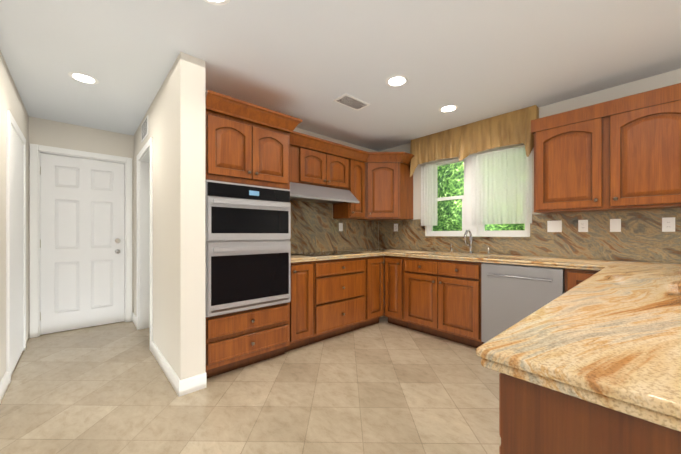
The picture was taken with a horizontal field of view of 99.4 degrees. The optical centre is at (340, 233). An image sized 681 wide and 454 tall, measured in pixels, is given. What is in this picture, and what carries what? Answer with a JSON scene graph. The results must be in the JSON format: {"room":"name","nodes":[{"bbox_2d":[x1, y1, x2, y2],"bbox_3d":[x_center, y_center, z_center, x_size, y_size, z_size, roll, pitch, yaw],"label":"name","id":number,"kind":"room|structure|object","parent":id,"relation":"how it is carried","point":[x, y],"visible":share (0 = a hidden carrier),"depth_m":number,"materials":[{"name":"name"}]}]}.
{"room":"kitchen","nodes":[
{"label":"kitchen","id":0,"kind":"room"},
{"bbox_2d":[0,50,28,380],"bbox_3d":[-0.723,-0.074,0.092,0.120,2.470,8.310,0,0,-42],"label":"wall","id":1,"kind":"structure","parent":0,"point":[11,99],"depth_m":2.19,"materials":[{"name":"beige paint"}]},
{"bbox_2d":[0,371,8,402],"bbox_3d":[-0.220,1.106,-0.363,0.014,0.110,6.960,0,0,-42],"label":"baseboard","id":2,"kind":"structure","parent":1,"relation":"attached to","point":[4,382],"depth_m":2.09,"materials":[{"name":"white wood"}]},
{"bbox_2d":[6,110,25,383],"bbox_3d":[-2.871,0.103,2.566,0.018,2.115,0.940,0,0,-42],"label":"door","id":3,"kind":"structure","parent":1,"relation":"attached to","point":[15,243],"depth_m":2.50,"materials":[{"name":"white wood"}]},
{"bbox_2d":[29,116,133,337],"bbox_3d":[-2.703,-0.075,3.986,2.415,2.470,0.120,0,0,-42],"label":"wall","id":4,"kind":"structure","parent":0,"point":[46,132],"depth_m":3.50,"materials":[{"name":"beige paint"}]},
{"bbox_2d":[30,144,131,337],"bbox_3d":[-3.152,0.077,3.567,0.930,2.165,0.138,0,0,-42],"label":"door frame","id":5,"kind":"structure","parent":4,"relation":"attached to","point":[36,150],"depth_m":3.27,"materials":[{"name":"white wood"}]},
{"bbox_2d":[40,153,123,334],"bbox_3d":[-3.131,0.113,3.534,0.784,2.077,0.105,0,0,-42],"label":"hall door","id":6,"kind":"structure","parent":4,"relation":"in","point":[81,242],"depth_m":3.53,"materials":[{"name":"white wood"}]},
{"bbox_2d":[134,52,205,379],"bbox_3d":[-1.892,-0.075,3.021,0.170,2.470,2.400,0,0,-42],"label":"wall","id":7,"kind":"structure","parent":0,"point":[175,113],"depth_m":2.17,"materials":[{"name":"beige paint"}]},
{"bbox_2d":[133,313,136,327],"bbox_3d":[-2.632,1.105,3.700,0.014,0.110,0.400,0,0,-42],"label":"baseboard","id":8,"kind":"structure","parent":7,"relation":"attached to","point":[134,319],"depth_m":3.70,"materials":[{"name":"white wood"}]},
{"bbox_2d":[141,115,147,142],"bbox_3d":[-2.154,-1.150,3.175,0.009,0.200,0.400,0,0,-42],"label":"air vent","id":9,"kind":"object","parent":7,"relation":"in","point":[144,129],"visible":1,"depth_m":3.16,"materials":[{"name":"white metal"}]},
{"bbox_2d":[137,137,152,350],"bbox_3d":[-2.114,0.102,3.252,0.188,2.115,0.950,0,0,-42],"label":"door frame","id":10,"kind":"structure","parent":7,"relation":"attached to","point":[144,241],"depth_m":3.51,"materials":[{"name":"white wood"}]},
{"bbox_2d":[151,341,206,396],"bbox_3d":[-1.435,1.105,2.508,0.187,0.110,1.054,0,0,-42],"label":"baseboard","id":11,"kind":"structure","parent":7,"relation":"attached to","point":[182,387],"depth_m":2.16,"materials":[{"name":"white wood"}]},
{"bbox_2d":[0,316,500,453],"bbox_3d":[0.785,1.190,1.493,4.395,0.060,8.760,0,0,-42],"label":"floor","id":12,"kind":"structure","parent":0,"point":[383,386],"depth_m":2.01,"materials":[{"name":"tile"}]},
{"bbox_2d":[205,109,289,377],"bbox_3d":[-0.967,0.090,2.704,0.773,2.140,0.688,0,0,-42],"label":"tall cabinet","id":13,"kind":"object","parent":12,"relation":"on","point":[241,151],"visible":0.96,"depth_m":2.44,"materials":[{"name":"brown wood"}]},
{"bbox_2d":[205,180,290,316],"bbox_3d":[-0.936,0.113,2.671,0.749,1.059,0.673,0,0,-42],"label":"wall oven","id":14,"kind":"object","parent":13,"relation":"in","point":[248,247],"visible":0.96,"depth_m":2.41,"materials":[{"name":"silver metal"}]},
{"bbox_2d":[205,90,413,164],"bbox_3d":[-0.196,-1.019,3.360,2.796,0.118,0.750,0,0,-42],"label":"crown molding","id":15,"kind":"structure","parent":13,"relation":"attached to","point":[227,105],"depth_m":2.68,"materials":[{"name":"brown wood"}]},
{"bbox_2d":[285,261,312,351],"bbox_3d":[-0.570,0.720,3.069,0.301,0.880,0.636,0,0,-42],"label":"base cabinet","id":16,"kind":"object","parent":12,"relation":"on","point":[301,317],"visible":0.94,"depth_m":2.86,"materials":[{"name":"brown wood"}]},
{"bbox_2d":[309,257,364,343],"bbox_3d":[-0.169,0.720,3.433,0.778,0.880,0.636,0,0,-42],"label":"base cabinet","id":17,"kind":"object","parent":12,"relation":"on","point":[338,296],"visible":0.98,"depth_m":3.18,"materials":[{"name":"brown wood"}]},
{"bbox_2d":[291,249,382,262],"bbox_3d":[-0.175,0.256,3.432,1.373,0.042,0.632,0,0,-42],"label":"countertop","id":18,"kind":"structure","parent":17,"relation":"on","point":[368,252],"depth_m":3.20,"materials":[{"name":"stone"}]},
{"bbox_2d":[291,251,360,255],"bbox_3d":[-0.178,0.230,3.441,0.755,0.008,0.510,0,0,-42],"label":"cooktop","id":19,"kind":"object","parent":18,"relation":"in","point":[324,253],"visible":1,"depth_m":3.35,"materials":[{"name":"black glass"}]},
{"bbox_2d":[361,256,384,327],"bbox_3d":[0.250,0.720,3.812,0.348,0.880,0.636,0,0,-42],"label":"base cabinet","id":20,"kind":"object","parent":12,"relation":"on","point":[374,288],"visible":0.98,"depth_m":3.59,"materials":[{"name":"brown wood"}]},
{"bbox_2d":[384,256,407,327],"bbox_3d":[0.865,0.720,3.796,0.636,0.880,0.306,0,0,-42],"label":"base cabinet","id":21,"kind":"object","parent":12,"relation":"on","point":[394,289],"visible":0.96,"depth_m":3.59,"materials":[{"name":"brown wood"}]},
{"bbox_2d":[404,257,482,347],"bbox_3d":[1.274,0.720,3.344,0.636,0.880,0.910,0,0,-42],"label":"base cabinet","id":22,"kind":"object","parent":12,"relation":"on","point":[442,298],"visible":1,"depth_m":3.10,"materials":[{"name":"brown wood"}]},
{"bbox_2d":[383,249,680,269],"bbox_3d":[1.629,0.256,2.957,0.632,0.042,3.758,0,0,-42],"label":"countertop","id":23,"kind":"structure","parent":22,"relation":"on","point":[569,263],"depth_m":2.75,"materials":[{"name":"stone"}]},
{"bbox_2d":[450,230,489,254],"bbox_3d":[1.477,0.092,3.389,0.212,0.285,0.475,0,0,-42],"label":"faucet","id":24,"kind":"object","parent":23,"relation":"on","point":[470,244],"visible":1,"depth_m":3.41,"materials":[{"name":"silver metal"}]},
{"bbox_2d":[481,263,564,343],"bbox_3d":[1.791,0.717,2.758,0.644,0.863,0.636,0,0,-42],"label":"dishwasher","id":25,"kind":"object","parent":12,"relation":"on","point":[511,295],"visible":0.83,"depth_m":2.60,"materials":[{"name":"silver metal"}]},
{"bbox_2d":[565,268,598,291],"bbox_3d":[2.116,0.720,2.414,0.636,0.880,0.294,0,0,-42],"label":"base cabinet","id":26,"kind":"object","parent":12,"relation":"on","point":[574,277],"visible":0.17,"depth_m":2.28,"materials":[{"name":"brown wood"}]},
{"bbox_2d":[607,260,680,264],"bbox_3d":[2.555,0.256,1.976,0.360,0.042,1.040,0,0,-42],"label":"countertop","id":27,"kind":"structure","parent":26,"relation":"on","point":[632,263],"depth_m":2.30,"materials":[{"name":"stone"}]},
{"bbox_2d":[499,373,680,453],"bbox_3d":[0.757,0.721,0.562,0.598,0.880,0.658,0,0,-42],"label":"base cabinet","id":28,"kind":"object","parent":12,"relation":"on","point":[535,419],"visible":0.21,"depth_m":0.50,"materials":[{"name":"brown wood"}]},
{"bbox_2d":[476,265,680,431],"bbox_3d":[1.458,0.257,0.976,2.250,0.042,1.049,0,0,-42],"label":"countertop","id":29,"kind":"structure","parent":28,"relation":"on","point":[608,335],"depth_m":0.61,"materials":[{"name":"stone"}]},
{"bbox_2d":[293,128,377,250],"bbox_3d":[-0.427,-0.075,3.741,2.970,2.470,0.120,0,0,-42],"label":"wall","id":30,"kind":"structure","parent":0,"point":[302,131],"depth_m":3.96,"materials":[{"name":"beige paint"}]},
{"bbox_2d":[290,144,348,189],"bbox_3d":[-0.387,-0.768,3.439,1.069,0.424,0.378,0,0,-42],"label":"upper cabinet","id":31,"kind":"object","parent":30,"relation":"attached to","point":[313,167],"visible":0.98,"depth_m":3.35,"materials":[{"name":"brown wood"}]},
{"bbox_2d":[290,182,358,203],"bbox_3d":[-0.330,-0.464,3.369,1.056,0.177,0.512,0,0,-42],"label":"range hood","id":32,"kind":"object","parent":31,"relation":"attached to","point":[306,192],"visible":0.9,"depth_m":3.27,"materials":[{"name":"silver metal"}]},
{"bbox_2d":[290,200,377,252],"bbox_3d":[-0.158,-0.158,3.888,2.010,0.784,0.018,0,0,-42],"label":"backsplash","id":33,"kind":"structure","parent":30,"relation":"attached to","point":[314,228],"depth_m":3.83,"materials":[{"name":"stone"}]},
{"bbox_2d":[339,223,342,230],"bbox_3d":[0.005,-0.095,4.017,0.070,0.114,0.008,0,0,-42],"label":"electrical outlet","id":34,"kind":"object","parent":33,"relation":"attached to","point":[340,226],"visible":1,"depth_m":4.01,"materials":[{"name":"white plastic"}]},
{"bbox_2d":[333,159,364,219],"bbox_3d":[0.133,-0.593,3.895,0.310,0.775,0.356,0,0,-42],"label":"upper cabinet","id":35,"kind":"object","parent":30,"relation":"attached to","point":[346,210],"visible":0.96,"depth_m":3.79,"materials":[{"name":"brown wood"}]},
{"bbox_2d":[351,162,412,220],"bbox_3d":[0.579,-0.593,4.111,0.638,0.775,0.638,0,0,-42],"label":"upper cabinet","id":36,"kind":"object","parent":30,"relation":"attached to","point":[388,190],"visible":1,"depth_m":3.88,"materials":[{"name":"brown wood"}]},
{"bbox_2d":[0,0,680,151],"bbox_3d":[0.785,-1.339,1.492,4.395,0.060,8.760,0,0,-42],"label":"ceiling","id":37,"kind":"structure","parent":0,"point":[307,62],"depth_m":2.11,"materials":[{"name":"white paint"}]},
{"bbox_2d":[68,72,98,83],"bbox_3d":[-2.159,-1.306,2.428,0.196,0.006,0.196,0,0,-42],"label":"recessed light","id":38,"kind":"object","parent":37,"relation":"in","point":[83,77],"visible":1,"depth_m":2.42,"materials":[{"name":"white plastic"}]},
{"bbox_2d":[203,0,229,4],"bbox_3d":[-0.694,-1.306,1.556,0.196,0.006,0.196,0,0,-42],"label":"recessed light","id":39,"kind":"object","parent":37,"relation":"in","point":[218,2],"visible":1,"depth_m":1.62,"materials":[{"name":"white"}]},
{"bbox_2d":[333,93,369,110],"bbox_3d":[0.115,-1.305,2.868,0.340,0.009,0.180,0,0,-42],"label":"ceiling vent","id":40,"kind":"object","parent":37,"relation":"in","point":[348,100],"visible":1,"depth_m":2.86,"materials":[{"name":"white metal"}]},
{"bbox_2d":[386,75,408,86],"bbox_3d":[0.484,-1.306,2.475,0.196,0.006,0.196,0,0,-42],"label":"recessed light","id":41,"kind":"object","parent":37,"relation":"in","point":[396,80],"visible":1,"depth_m":2.46,"materials":[{"name":"white"}]},
{"bbox_2d":[439,104,457,112],"bbox_3d":[1.127,-1.306,3.017,0.196,0.006,0.196,0,0,-42],"label":"recessed light","id":42,"kind":"object","parent":37,"relation":"in","point":[447,108],"visible":1,"depth_m":3.01,"materials":[{"name":"white"}]},
{"bbox_2d":[378,69,680,263],"bbox_3d":[2.874,-0.075,2.198,0.150,2.470,6.600,0,0,-42],"label":"wall","id":43,"kind":"structure","parent":0,"point":[673,77],"depth_m":2.77,"materials":[{"name":"beige paint"}]},
{"bbox_2d":[421,146,524,166],"bbox_3d":[1.561,-0.930,3.484,0.012,0.012,1.350,0,0,-42],"label":"curtain rod","id":44,"kind":"object","parent":43,"relation":"attached to","point":[477,155],"visible":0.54,"depth_m":3.38,"materials":[{"name":"white"}]},
{"bbox_2d":[421,164,437,225],"bbox_3d":[1.192,-0.515,3.892,0.029,0.810,0.250,0,0,-42],"label":"sheer curtain","id":45,"kind":"object","parent":44,"relation":"hanging from","point":[429,195],"visible":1,"depth_m":3.88,"materials":[{"name":"white fabric"}]},
{"bbox_2d":[472,147,531,224],"bbox_3d":[1.784,-0.515,3.238,0.030,0.810,0.625,0,0,-42],"label":"sheer curtain","id":46,"kind":"object","parent":44,"relation":"hanging from","point":[502,187],"visible":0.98,"depth_m":3.21,"materials":[{"name":"white fabric"}]},
{"bbox_2d":[413,105,535,139],"bbox_3d":[1.519,-1.304,3.506,0.098,0.009,1.480,0,0,-42],"label":"valance board","id":47,"kind":"object","parent":43,"relation":"attached to","point":[478,121],"visible":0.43,"depth_m":3.34,"materials":[{"name":"brown wood"}]},
{"bbox_2d":[410,106,538,176],"bbox_3d":[1.481,-1.035,3.472,0.196,0.527,1.490,0,0,-42],"label":"valance","id":48,"kind":"object","parent":47,"relation":"hanging from","point":[461,143],"visible":0.94,"depth_m":3.33,"materials":[{"name":"beige fabric"}]},
{"bbox_2d":[423,236,530,238],"bbox_3d":[1.592,0.041,3.513,0.085,0.019,1.270,0,0,-42],"label":"window sill","id":49,"kind":"structure","parent":43,"relation":"attached to","point":[475,237],"depth_m":3.46,"materials":[{"name":"wood"}]},
{"bbox_2d":[427,145,529,236],"bbox_3d":[1.642,-0.464,3.558,0.142,0.990,1.248,0,0,-42],"label":"window","id":50,"kind":"structure","parent":43,"relation":"in","point":[466,214],"depth_m":3.55,"materials":[{"name":"white"}]},
{"bbox_2d":[379,208,680,263],"bbox_3d":[1.904,0.016,3.139,0.020,0.437,3.898,0,0,-42],"label":"backsplash","id":51,"kind":"structure","parent":43,"relation":"attached to","point":[641,236],"depth_m":2.74,"materials":[{"name":"stone"}]},
{"bbox_2d":[547,220,561,231],"bbox_3d":[2.129,-0.075,2.872,0.008,0.114,0.116,0,0,-42],"label":"electrical outlet","id":52,"kind":"object","parent":51,"relation":"attached to","point":[554,226],"visible":1,"depth_m":2.87,"materials":[{"name":"white plastic"}]},
{"bbox_2d":[578,220,587,231],"bbox_3d":[2.276,-0.075,2.709,0.008,0.114,0.070,0,0,-42],"label":"electrical outlet","id":53,"kind":"object","parent":51,"relation":"attached to","point":[582,225],"visible":1,"depth_m":2.71,"materials":[{"name":"white plastic"}]},
{"bbox_2d":[610,219,620,231],"bbox_3d":[2.424,-0.075,2.546,0.008,0.114,0.070,0,0,-42],"label":"electrical outlet","id":54,"kind":"object","parent":51,"relation":"attached to","point":[615,225],"visible":1,"depth_m":2.54,"materials":[{"name":"white plastic"}]},
{"bbox_2d":[662,217,674,231],"bbox_3d":[2.632,-0.075,2.316,0.008,0.114,0.070,0,0,-42],"label":"electrical outlet","id":55,"kind":"object","parent":51,"relation":"attached to","point":[668,224],"visible":1,"depth_m":2.31,"materials":[{"name":"white plastic"}]},
{"bbox_2d":[534,100,680,213],"bbox_3d":[2.271,-0.592,2.451,0.356,0.775,1.015,0,0,-42],"label":"upper cabinet","id":56,"kind":"object","parent":43,"relation":"attached to","point":[629,160],"visible":1,"depth_m":2.33,"materials":[{"name":"brown wood"}]},
{"bbox_2d":[531,83,680,134],"bbox_3d":[2.282,-1.019,2.461,0.326,0.118,1.055,0,0,-42],"label":"crown molding","id":57,"kind":"structure","parent":56,"relation":"attached to","point":[663,95],"depth_m":2.33,"materials":[{"name":"brown wood"}]},
{"label":"outside","id":58,"kind":"structure","parent":0,"visible":0},
{"bbox_2d":[433,162,524,236],"bbox_3d":[2.794,-0.840,4.554,1.605,5.000,6.000,0,0,-42],"label":"trees","id":59,"kind":"object","parent":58,"point":[451,203],"depth_m":4.61,"materials":[{"name":"green plant"}]}
]}

